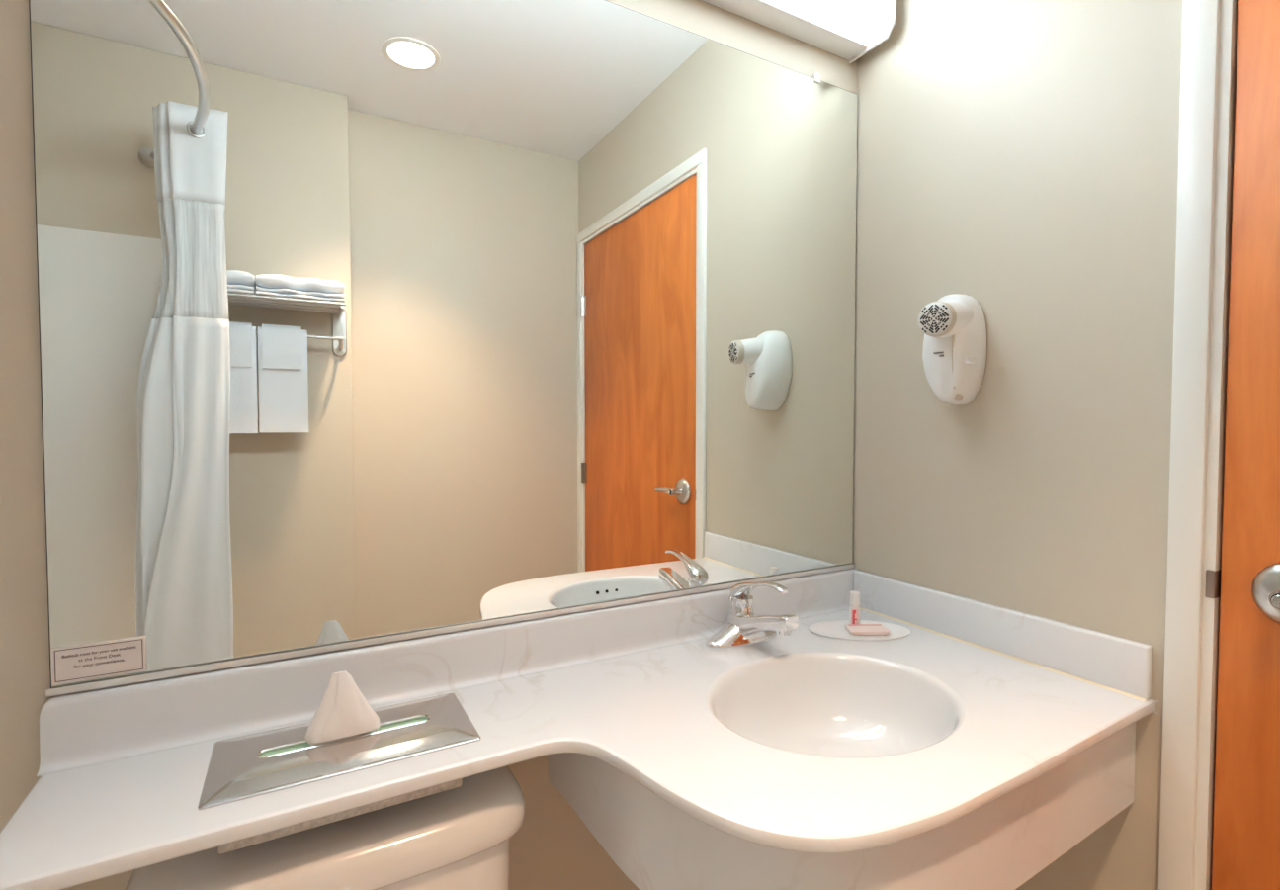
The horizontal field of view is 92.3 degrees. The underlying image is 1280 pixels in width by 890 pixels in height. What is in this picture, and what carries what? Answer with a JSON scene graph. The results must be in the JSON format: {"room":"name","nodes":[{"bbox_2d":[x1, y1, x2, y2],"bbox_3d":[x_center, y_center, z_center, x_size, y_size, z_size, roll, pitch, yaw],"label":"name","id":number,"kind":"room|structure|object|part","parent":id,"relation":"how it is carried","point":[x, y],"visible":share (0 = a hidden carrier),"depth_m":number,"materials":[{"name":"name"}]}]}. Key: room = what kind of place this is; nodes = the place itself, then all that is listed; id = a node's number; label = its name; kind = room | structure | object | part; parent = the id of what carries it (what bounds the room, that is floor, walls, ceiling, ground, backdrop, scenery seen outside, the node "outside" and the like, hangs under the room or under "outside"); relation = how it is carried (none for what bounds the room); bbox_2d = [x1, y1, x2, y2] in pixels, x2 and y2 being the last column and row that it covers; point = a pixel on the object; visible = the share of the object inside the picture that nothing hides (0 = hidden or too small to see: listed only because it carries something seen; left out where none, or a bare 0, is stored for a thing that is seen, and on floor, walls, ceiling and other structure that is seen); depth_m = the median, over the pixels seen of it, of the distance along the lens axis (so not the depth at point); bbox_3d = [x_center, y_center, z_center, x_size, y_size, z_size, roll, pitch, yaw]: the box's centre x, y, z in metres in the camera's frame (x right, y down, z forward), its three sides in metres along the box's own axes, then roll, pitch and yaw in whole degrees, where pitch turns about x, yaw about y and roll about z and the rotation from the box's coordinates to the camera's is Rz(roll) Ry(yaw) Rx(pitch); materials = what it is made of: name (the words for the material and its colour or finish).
{"room":"hotel bathroom","nodes":[
{"label":"hotel bathroom","id":0,"kind":"room"},
{"bbox_2d":[0,0,856,889],"bbox_3d":[-0.512,0.016,0.918,2.480,2.453,0.100,-1,2,-29],"label":"wall","id":1,"kind":"structure","parent":0,"point":[553,848],"depth_m":0.74,"materials":[{"name":"beige paint"}]},
{"bbox_2d":[28,0,857,697],"bbox_3d":[-0.114,-0.248,1.067,1.387,1.086,0.012,-1,2,-29],"label":"mirror","id":2,"kind":"object","parent":1,"relation":"attached to","point":[362,323],"visible":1,"depth_m":0.94,"materials":[{"name":"clear glass"}]},
{"bbox_2d":[50,635,146,684],"bbox_3d":[-0.675,0.268,0.769,0.091,0.045,0.002,-1,2,-29],"label":"sign","id":3,"kind":"object","parent":2,"relation":"attached to","point":[84,661],"visible":1,"depth_m":0.77,"materials":[{"name":"white"}]},
{"bbox_2d":[36,568,856,776],"bbox_3d":[-0.109,0.337,1.076,1.393,0.083,0.034,-1,2,-29],"label":"backsplash","id":4,"kind":"structure","parent":1,"relation":"attached to","point":[78,729],"depth_m":0.92,"materials":[{"name":"stone"}]},
{"bbox_2d":[0,568,1157,889],"bbox_3d":[0.028,0.429,0.833,1.393,0.252,0.595,-1,2,-29],"label":"countertop","id":5,"kind":"structure","parent":1,"relation":"attached to","point":[975,747],"depth_m":0.82,"materials":[{"name":"stone"}]},
{"bbox_2d":[197,692,480,853],"bbox_3d":[-0.379,0.411,0.802,0.304,0.070,0.160,-1,2,-29],"label":"dispenser","id":6,"kind":"object","parent":5,"relation":"in","point":[236,769],"visible":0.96,"depth_m":0.76,"materials":[{"name":"silver metal"}]},
{"bbox_2d":[259,717,427,756],"bbox_3d":[-0.379,0.384,0.801,0.224,0.004,0.090,-1,2,-29],"label":"pack","id":7,"kind":"object","parent":6,"relation":"in","point":[387,726],"visible":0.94,"depth_m":0.79,"materials":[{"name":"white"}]},
{"bbox_2d":[305,670,380,746],"bbox_3d":[-0.384,0.337,0.797,0.088,0.088,0.030,-1,2,-29],"label":"tissue","id":8,"kind":"object","parent":7,"relation":"on","point":[343,712],"visible":1,"depth_m":0.79,"materials":[{"name":"white paper"}]},
{"bbox_2d":[705,581,797,650],"bbox_3d":[0.196,0.310,1.131,0.146,0.132,0.173,0,2,-2],"label":"faucet","id":9,"kind":"object","parent":5,"relation":"on","point":[743,628],"visible":1,"depth_m":1.14,"materials":[{"name":"silver metal"}]},
{"bbox_3d":[0.178,0.330,1.201,0.011,0.072,0.011,1,2,27],"label":"lift rod","id":10,"kind":"part","parent":9,"relation":"part of","materials":[{"name":"silver metal"}]},
{"bbox_3d":[0.218,0.269,1.127,0.038,0.050,0.138,-1,2,-29],"label":"lever","id":11,"kind":"part","parent":9,"relation":"part of","materials":[{"name":"silver metal"}]},
{"bbox_3d":[0.221,0.329,1.123,0.047,0.076,0.158,-1,2,-29],"label":"spout","id":12,"kind":"part","parent":9,"relation":"part of","materials":[{"name":"silver metal"}]},
{"bbox_2d":[705,652,965,758],"bbox_3d":[0.294,0.454,0.942,0.406,0.143,0.338,-1,2,-29],"label":"basin","id":13,"kind":"object","parent":5,"relation":"in","point":[772,705],"depth_m":1.05,"materials":[{"name":"white ceramic"}]},
{"bbox_2d":[808,619,910,640],"bbox_3d":[0.439,0.371,1.233,0.200,0.003,0.120,0,2,1],"label":"dish","id":14,"kind":"object","parent":5,"relation":"on","point":[835,629],"visible":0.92,"depth_m":1.22,"materials":[{"name":"white ceramic"}]},
{"bbox_2d":[849,590,860,623],"bbox_3d":[0.438,0.334,1.254,0.022,0.070,0.022,-1,2,-29],"label":"lotion bottle","id":15,"kind":"object","parent":14,"relation":"on","point":[854,609],"visible":0.85,"depth_m":1.25,"materials":[{"name":"white plastic"}]},
{"bbox_2d":[852,609,856,623],"bbox_3d":[0.435,0.348,1.245,0.009,0.030,0.001,1,2,19],"label":"print","id":16,"kind":"object","parent":15,"relation":"attached to","point":[854,612],"depth_m":1.24,"materials":[{"name":"red"}]},
{"bbox_2d":[845,623,890,634],"bbox_3d":[0.451,0.365,1.219,0.079,0.009,0.043,0,2,0],"label":"soap bar","id":17,"kind":"object","parent":14,"relation":"on","point":[854,629],"visible":1,"depth_m":1.21,"materials":[{"name":"pink"}]},
{"bbox_2d":[701,0,896,63],"bbox_3d":[-0.033,-0.902,1.028,1.223,0.118,0.121,-1,2,-29],"label":"vanity light","id":18,"kind":"object","parent":1,"relation":"attached to","point":[848,30],"visible":1,"depth_m":1.25,"materials":[{"name":"white plastic"}]},
{"bbox_2d":[853,0,1182,889],"bbox_3d":[0.930,0.021,0.756,0.120,2.453,1.587,-1,2,-29],"label":"wall","id":19,"kind":"structure","parent":0,"point":[1019,158],"depth_m":1.07,"materials":[{"name":"beige paint"}]},
{"bbox_2d":[917,293,986,404],"bbox_3d":[0.561,-0.180,1.149,0.134,0.208,0.116,-1,2,-29],"label":"hair dryer","id":20,"kind":"object","parent":19,"relation":"attached to","point":[953,326],"visible":1,"depth_m":1.12,"materials":[{"name":"white plastic"}]},
{"bbox_2d":[918,301,951,335],"bbox_3d":[0.523,-0.224,1.093,0.007,0.059,0.059,-2,3,-43],"label":"grille","id":21,"kind":"object","parent":20,"relation":"attached to","point":[935,318],"depth_m":1.09,"materials":[{"name":"white plastic"}]},
{"bbox_2d":[964,357,975,363],"bbox_3d":[0.593,-0.152,1.115,0.018,0.009,0.022,-1,2,-29],"label":"switch","id":22,"kind":"object","parent":20,"relation":"attached to","point":[967,360],"depth_m":1.11,"materials":[{"name":"white plastic"}]},
{"bbox_2d":[1158,0,1238,889],"bbox_3d":[1.068,0.194,0.499,0.130,2.125,0.992,-1,2,-29],"label":"trim","id":23,"kind":"structure","parent":19,"relation":"attached to","point":[1209,37],"depth_m":0.87,"materials":[{"name":"white paint"}]},
{"bbox_3d":[0.809,0.195,0.868,0.027,0.039,0.010,-1,2,-29],"label":"strike plate","id":24,"kind":"part","parent":23,"relation":"part of","materials":[{"name":"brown metal"}]},
{"bbox_2d":[1211,0,1279,889],"bbox_3d":[1.017,0.219,0.464,0.102,2.061,0.892,-1,2,-29],"label":"door","id":25,"kind":"structure","parent":19,"relation":"in","point":[1246,801],"depth_m":0.83,"materials":[{"name":"orange wood"}]},
{"bbox_3d":[0.823,0.194,0.779,0.054,0.085,0.085,-1,2,-29],"label":"handle","id":26,"kind":"part","parent":25,"relation":"part of","materials":[{"name":"silver metal"}]},
{"bbox_3d":[-0.096,1.316,0.214,2.480,0.100,1.807,-1,2,-29],"label":"floor","id":27,"kind":"structure","parent":0,"visible":0},
{"bbox_2d":[125,765,524,889],"bbox_3d":[-0.274,0.866,0.620,0.452,0.774,0.673,-1,2,-29],"label":"toilet","id":28,"kind":"object","parent":27,"relation":"on","point":[459,837],"visible":0.52,"depth_m":0.75,"materials":[{"name":"white ceramic"}]},
{"bbox_3d":[-0.386,0.692,0.815,0.416,0.332,0.190,-1,2,-29],"label":"tank","id":29,"kind":"part","parent":28,"relation":"part of","materials":[{"name":"white ceramic"}]}
]}

